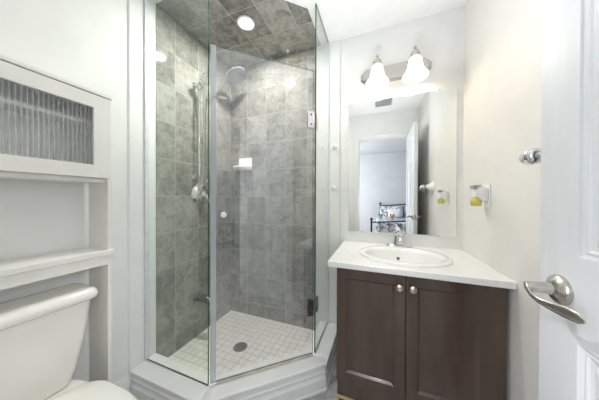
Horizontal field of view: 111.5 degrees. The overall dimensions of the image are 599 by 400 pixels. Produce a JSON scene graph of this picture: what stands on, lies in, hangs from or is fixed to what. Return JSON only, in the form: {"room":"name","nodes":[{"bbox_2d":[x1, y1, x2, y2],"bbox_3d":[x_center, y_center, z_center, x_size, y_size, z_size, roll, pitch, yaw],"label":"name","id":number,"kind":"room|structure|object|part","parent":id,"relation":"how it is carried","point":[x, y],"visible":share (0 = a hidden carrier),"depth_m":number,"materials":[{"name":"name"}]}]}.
{"room":"bathroom","nodes":[
{"label":"bathroom","id":0,"kind":"room"},
{"bbox_2d":[0,0,230,383],"bbox_3d":[-1.014,-0.058,1.267,0.108,2.440,1.838,0,0,21],"label":"wall","id":1,"kind":"structure","parent":0,"point":[81,42],"depth_m":1.17,"materials":[{"name":"paint"}]},
{"bbox_2d":[115,374,129,390],"bbox_3d":[-1.120,1.091,0.859,0.014,0.145,0.712,0,0,21],"label":"baseboard","id":2,"kind":"structure","parent":1,"relation":"attached to","point":[124,382],"depth_m":1.17,"materials":[{"name":"white wood"}]},
{"bbox_2d":[127,0,155,370],"bbox_3d":[-0.964,-0.138,1.255,0.009,2.272,0.160,0,0,21],"label":"trim","id":3,"kind":"structure","parent":1,"relation":"attached to","point":[135,8],"depth_m":1.24,"materials":[{"name":"white wood"}]},
{"bbox_2d":[191,184,209,204],"bbox_3d":[-0.768,-0.044,1.639,0.084,0.172,0.172,0,0,21],"label":"shower valve","id":4,"kind":"object","parent":1,"relation":"attached to","point":[199,193],"visible":0.93,"depth_m":1.62,"materials":[{"name":"silver metal"}]},
{"bbox_3d":[-0.771,-0.045,1.641,0.050,0.072,0.072,0,0,21],"label":"stem","id":5,"kind":"part","parent":4,"relation":"part of","materials":[{"name":"silver metal"}]},
{"bbox_2d":[192,73,209,182],"bbox_3d":[-0.745,-0.549,1.618,0.138,0.827,0.162,0,0,21],"label":"shower","id":6,"kind":"object","parent":1,"relation":"attached to","point":[204,76],"visible":0.81,"depth_m":1.58,"materials":[{"name":"silver metal"}]},
{"bbox_2d":[193,292,212,304],"bbox_3d":[-0.749,0.779,1.603,0.154,0.078,0.072,0,0,21],"label":"tub spout","id":7,"kind":"object","parent":1,"relation":"attached to","point":[198,296],"visible":0.96,"depth_m":1.59,"materials":[{"name":"grey metal"}]},
{"bbox_2d":[211,65,245,99],"bbox_3d":[-0.607,-0.996,1.765,0.296,0.245,0.179,0,0,21],"label":"shower","id":8,"kind":"object","parent":1,"relation":"attached to","point":[235,74],"visible":1,"depth_m":1.74,"materials":[{"name":"silver metal"}]},
{"bbox_3d":[-0.659,-0.989,1.765,0.207,0.229,0.052,0,0,7],"label":"arm","id":9,"kind":"part","parent":8,"relation":"part of","materials":[{"name":"silver metal"}]},
{"bbox_3d":[-0.539,-1.058,1.739,0.144,0.086,0.165,0,0,21],"label":"plate","id":10,"kind":"part","parent":8,"relation":"part of","materials":[{"name":"grey plastic"}]},
{"bbox_2d":[168,310,313,375],"bbox_3d":[-0.383,1.125,1.510,0.906,0.074,0.724,0,0,21],"label":"floor","id":11,"kind":"structure","parent":0,"point":[266,339],"depth_m":1.54,"materials":[{"name":"white tile"}]},
{"bbox_2d":[233,342,247,351],"bbox_3d":[-0.437,1.087,1.510,0.102,0.003,0.102,0,0,21],"label":"shower drain","id":12,"kind":"object","parent":11,"relation":"on","point":[241,346],"visible":1,"depth_m":1.50,"materials":[{"name":"metal"}]},
{"bbox_2d":[156,0,466,67],"bbox_3d":[-0.091,-1.320,0.907,2.078,0.108,1.838,0,0,21],"label":"ceiling","id":13,"kind":"structure","parent":0,"point":[280,25],"depth_m":1.44,"materials":[{"name":"tile"}]},
{"bbox_2d":[237,15,254,30],"bbox_3d":[-0.384,-1.266,1.464,0.124,0.008,0.124,0,0,21],"label":"recessed light","id":14,"kind":"object","parent":13,"relation":"in","point":[244,22],"visible":1,"depth_m":1.46,"materials":[{"name":"white plastic"}]},
{"bbox_2d":[239,18,251,28],"bbox_3d":[-0.384,-1.266,1.464,0.091,0.004,0.091,0,0,21],"label":"diffuser","id":15,"kind":"object","parent":14,"relation":"attached to","point":[244,23],"depth_m":1.46,"materials":[{"name":"white plastic"}]},
{"bbox_2d":[303,355,338,399],"bbox_3d":[-0.098,1.216,0.920,2.078,0.100,1.838,0,0,21],"label":"floor","id":16,"kind":"structure","parent":0,"point":[331,393],"depth_m":1.23,"materials":[{"name":"grey tile"}]},
{"bbox_2d":[0,54,113,381],"bbox_3d":[-1.050,0.338,0.748,0.185,1.652,0.541,0,0,21],"label":"shelving unit","id":17,"kind":"object","parent":16,"relation":"on","point":[54,128],"visible":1,"depth_m":0.88,"materials":[{"name":"white wood"}]},
{"bbox_2d":[0,96,91,129],"bbox_3d":[-1.078,-0.352,0.756,0.108,0.016,0.495,0,0,21],"label":"shelf","id":18,"kind":"object","parent":17,"relation":"attached to","point":[11,107],"depth_m":0.83,"materials":[{"name":"grey glass"}]},
{"bbox_3d":[-0.994,-0.284,0.724,0.018,0.369,0.521,0,0,21],"label":"door","id":19,"kind":"part","parent":17,"relation":"part of","materials":[{"name":"white wood"}]},
{"bbox_2d":[0,247,113,276],"bbox_3d":[-1.058,0.246,0.751,0.167,0.024,0.541,0,0,21],"label":"open shelf","id":20,"kind":"object","parent":17,"relation":"attached to","point":[21,267],"depth_m":0.81,"materials":[{"name":"white wood"}]},
{"bbox_3d":[-0.970,0.345,0.992,0.159,1.636,0.016,0,0,21],"label":"panel","id":21,"kind":"part","parent":17,"relation":"part of","materials":[{"name":"white wood"}]},
{"bbox_2d":[0,283,137,399],"bbox_3d":[-0.808,0.777,0.648,0.711,0.776,0.458,0,0,21],"label":"toilet","id":22,"kind":"object","parent":16,"relation":"on","point":[42,334],"visible":1,"depth_m":0.78,"materials":[{"name":"ceramic"}]},
{"bbox_3d":[-1.067,0.608,0.747,0.157,0.337,0.416,0,0,21],"label":"tank","id":23,"kind":"part","parent":22,"relation":"part of","materials":[{"name":"ceramic"}]},
{"bbox_3d":[-1.058,0.413,0.742,0.175,0.050,0.458,0,0,21],"label":"tank lid","id":24,"kind":"part","parent":22,"relation":"part of","materials":[{"name":"ceramic"}]},
{"bbox_3d":[-0.808,0.972,0.648,0.675,0.387,0.360,0,0,21],"label":"bowl","id":25,"kind":"part","parent":22,"relation":"part of","materials":[{"name":"ceramic"}]},
{"bbox_3d":[-0.715,0.747,0.612,0.512,0.024,0.382,0,0,21],"label":"seat lid","id":26,"kind":"part","parent":22,"relation":"part of","materials":[{"name":"ceramic"}]},
{"bbox_2d":[129,321,336,399],"bbox_3d":[-0.303,1.082,1.297,1.391,0.163,0.466,0,0,-18],"label":"shower curb","id":27,"kind":"object","parent":16,"relation":"on","point":[301,379],"visible":0.81,"depth_m":1.18,"materials":[{"name":"white stone"}]},
{"bbox_2d":[144,0,208,386],"bbox_3d":[-0.720,-0.136,1.180,0.499,2.271,0.024,0,0,21],"label":"glass panel","id":28,"kind":"object","parent":27,"relation":"on","point":[146,2],"visible":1,"depth_m":1.26,"materials":[{"name":"glass"}]},
{"bbox_2d":[210,45,318,384],"bbox_3d":[-0.170,0.085,1.211,0.660,1.825,0.070,0,0,-21],"label":"shower door","id":29,"kind":"structure","parent":27,"relation":"on","point":[310,114],"depth_m":1.22,"materials":[{"name":"clear glass"}]},
{"bbox_2d":[314,3,328,353],"bbox_3d":[0.167,-0.135,1.490,0.016,2.271,0.358,0,0,21],"label":"glass panel","id":30,"kind":"object","parent":27,"relation":"on","point":[316,6],"visible":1,"depth_m":1.65,"materials":[{"name":"glass"}]},
{"bbox_2d":[336,268,506,399],"bbox_3d":[0.622,0.763,1.206,0.712,0.808,0.552,0,0,21],"label":"vanity cabinet","id":31,"kind":"object","parent":16,"relation":"on","point":[399,337],"visible":0.86,"depth_m":0.97,"materials":[{"name":"brown wood"}]},
{"bbox_3d":[0.358,0.668,1.052,0.330,0.603,0.019,0,0,21],"label":"door","id":32,"kind":"part","parent":31,"relation":"part of","materials":[{"name":"brown wood"}]},
{"bbox_3d":[0.519,1.017,1.003,0.665,0.100,0.002,0,0,21],"label":"rail","id":33,"kind":"part","parent":31,"relation":"part of","materials":[{"name":"brown wood"}]},
{"bbox_3d":[0.480,0.420,0.979,0.033,0.033,0.028,0,0,21],"label":"knob","id":34,"kind":"part","parent":31,"relation":"part of","materials":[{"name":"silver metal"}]},
{"bbox_3d":[0.533,0.421,0.958,0.033,0.033,0.028,0,0,21],"label":"knob","id":35,"kind":"part","parent":31,"relation":"part of","materials":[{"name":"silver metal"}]},
{"bbox_2d":[328,241,516,289],"bbox_3d":[0.611,0.342,1.216,0.772,0.030,0.569,0,0,21],"label":"countertop","id":36,"kind":"structure","parent":31,"relation":"on","point":[465,268],"depth_m":0.99,"materials":[{"name":"white stone"}]},
{"bbox_2d":[386,227,411,247],"bbox_3d":[0.678,0.256,1.416,0.158,0.139,0.145,0,0,-35],"label":"faucet","id":37,"kind":"object","parent":36,"relation":"on","point":[398,239],"visible":0.99,"depth_m":1.40,"materials":[{"name":"silver metal"}]},
{"bbox_3d":[0.692,0.215,1.420,0.060,0.057,0.078,0,0,21],"label":"lever","id":38,"kind":"part","parent":37,"relation":"part of","materials":[{"name":"silver metal"}]},
{"bbox_3d":[0.695,0.314,1.429,0.164,0.022,0.052,0,0,21],"label":"plate","id":39,"kind":"part","parent":37,"relation":"part of","materials":[{"name":"silver metal"}]},
{"bbox_3d":[0.674,0.266,1.372,0.027,0.047,0.114,0,0,21],"label":"spout","id":40,"kind":"part","parent":37,"relation":"part of","materials":[{"name":"silver metal"}]},
{"bbox_2d":[359,246,452,267],"bbox_3d":[0.603,0.396,1.200,0.486,0.162,0.424,0,0,21],"label":"sink","id":41,"kind":"object","parent":36,"relation":"in","point":[394,255],"visible":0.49,"depth_m":1.26,"materials":[{"name":"ceramic"}]},
{"bbox_3d":[0.672,0.670,0.931,0.331,0.603,0.019,0,0,21],"label":"door","id":42,"kind":"part","parent":31,"relation":"part of","materials":[{"name":"brown wood"}]},
{"bbox_2d":[231,6,463,330],"bbox_3d":[0.216,-0.057,1.722,1.878,2.440,0.108,0,0,21],"label":"wall","id":43,"kind":"structure","parent":0,"point":[273,203],"depth_m":1.76,"materials":[{"name":"stone"}]},
{"bbox_2d":[233,158,251,171],"bbox_3d":[-0.531,-0.334,1.891,0.164,0.124,0.109,0,0,21],"label":"soap dish","id":44,"kind":"object","parent":43,"relation":"attached to","point":[245,164],"visible":1,"depth_m":1.89,"materials":[{"name":"ceramic"}]},
{"bbox_2d":[233,165,251,171],"bbox_3d":[-0.533,-0.294,1.884,0.164,0.044,0.095,0,0,21],"label":"tray","id":45,"kind":"object","parent":44,"relation":"on","point":[239,168],"depth_m":1.85,"materials":[{"name":"ceramic"}]},
{"bbox_3d":[-0.513,-0.337,1.935,0.150,0.118,0.014,0,0,21],"label":"plate","id":46,"kind":"part","parent":44,"relation":"part of","materials":[{"name":"ceramic"}]},
{"bbox_2d":[152,0,339,44],"bbox_3d":[-0.297,-1.274,1.286,1.388,0.004,0.464,0,0,-18],"label":"trim","id":47,"kind":"structure","parent":43,"relation":"attached to","point":[325,8],"depth_m":1.42,"materials":[{"name":"paint"}]},
{"bbox_2d":[316,40,339,324],"bbox_3d":[0.229,-0.137,1.663,0.192,2.272,0.008,0,0,21],"label":"trim","id":48,"kind":"structure","parent":43,"relation":"attached to","point":[334,47],"depth_m":1.66,"materials":[{"name":"white wood"}]},
{"bbox_2d":[361,45,430,89],"bbox_3d":[0.658,-0.920,1.405,0.464,0.212,0.175,0,0,21],"label":"vanity light","id":49,"kind":"object","parent":43,"relation":"attached to","point":[415,70],"visible":1,"depth_m":1.41,"materials":[{"name":"white glass"}]},
{"bbox_3d":[0.547,-0.882,1.439,0.158,0.134,0.158,0,0,21],"label":"lamp shade","id":50,"kind":"part","parent":49,"relation":"part of","materials":[{"name":"white glass"}]},
{"bbox_3d":[0.684,-0.926,1.473,0.464,0.116,0.030,0,0,21],"label":"plate","id":51,"kind":"part","parent":49,"relation":"part of","materials":[{"name":"silver metal"}]},
{"bbox_3d":[0.768,-0.881,1.354,0.158,0.134,0.158,0,0,21],"label":"lamp shade","id":52,"kind":"part","parent":49,"relation":"part of","materials":[{"name":"white glass"}]},
{"bbox_2d":[349,87,456,236],"bbox_3d":[0.714,-0.252,1.475,0.696,1.006,0.009,0,0,21],"label":"wall mirror","id":53,"kind":"object","parent":43,"relation":"attached to","point":[403,149],"visible":1,"depth_m":1.46,"materials":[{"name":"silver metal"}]},
{"bbox_2d":[463,0,541,399],"bbox_3d":[0.828,-0.050,0.559,0.100,2.440,1.838,0,0,21],"label":"wall","id":54,"kind":"structure","parent":0,"point":[503,38],"depth_m":0.87,"materials":[{"name":"paint"}]},
{"bbox_2d":[483,184,490,207],"bbox_3d":[0.957,-0.022,1.044,0.007,0.120,0.072,0,0,21],"label":"wall outlet","id":55,"kind":"object","parent":54,"relation":"attached to","point":[485,204],"visible":0.67,"depth_m":1.02,"materials":[{"name":"white plastic"}]},
{"bbox_2d":[470,185,487,205],"bbox_3d":[0.924,-0.022,1.057,0.062,0.111,0.054,0,0,21],"label":"air freshener","id":56,"kind":"object","parent":55,"relation":"attached to","point":[480,194],"visible":1,"depth_m":1.04,"materials":[{"name":"white plastic"}]},
{"bbox_2d":[470,197,481,205],"bbox_3d":[0.917,0.007,1.059,0.048,0.052,0.042,0,0,21],"label":"oil bottle","id":57,"kind":"object","parent":56,"relation":"on","point":[476,201],"depth_m":1.04,"materials":[{"name":"yellow liquid"}]},
{"bbox_2d":[519,148,540,164],"bbox_3d":[0.656,-0.129,0.407,0.112,0.112,0.572,0,0,21],"label":"towel bar","id":58,"kind":"object","parent":54,"relation":"attached to","point":[532,156],"visible":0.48,"depth_m":0.60,"materials":[{"name":"silver metal"}]},
{"bbox_3d":[-0.396,-0.051,0.130,1.878,2.440,0.120,0,0,21],"label":"wall","id":59,"kind":"structure","parent":0,"visible":0},
{"bbox_2d":[523,0,598,399],"bbox_3d":[0.482,0.145,0.181,0.143,2.028,0.688,0,0,21],"label":"door","id":60,"kind":"structure","parent":59,"relation":"in","point":[568,286],"depth_m":0.42,"materials":[{"name":"white paint"}]},
{"bbox_3d":[0.510,0.206,0.417,0.013,0.040,0.119,0,0,12],"label":"lever","id":61,"kind":"part","parent":60,"relation":"part of","materials":[{"name":"silver metal"}]}
]}

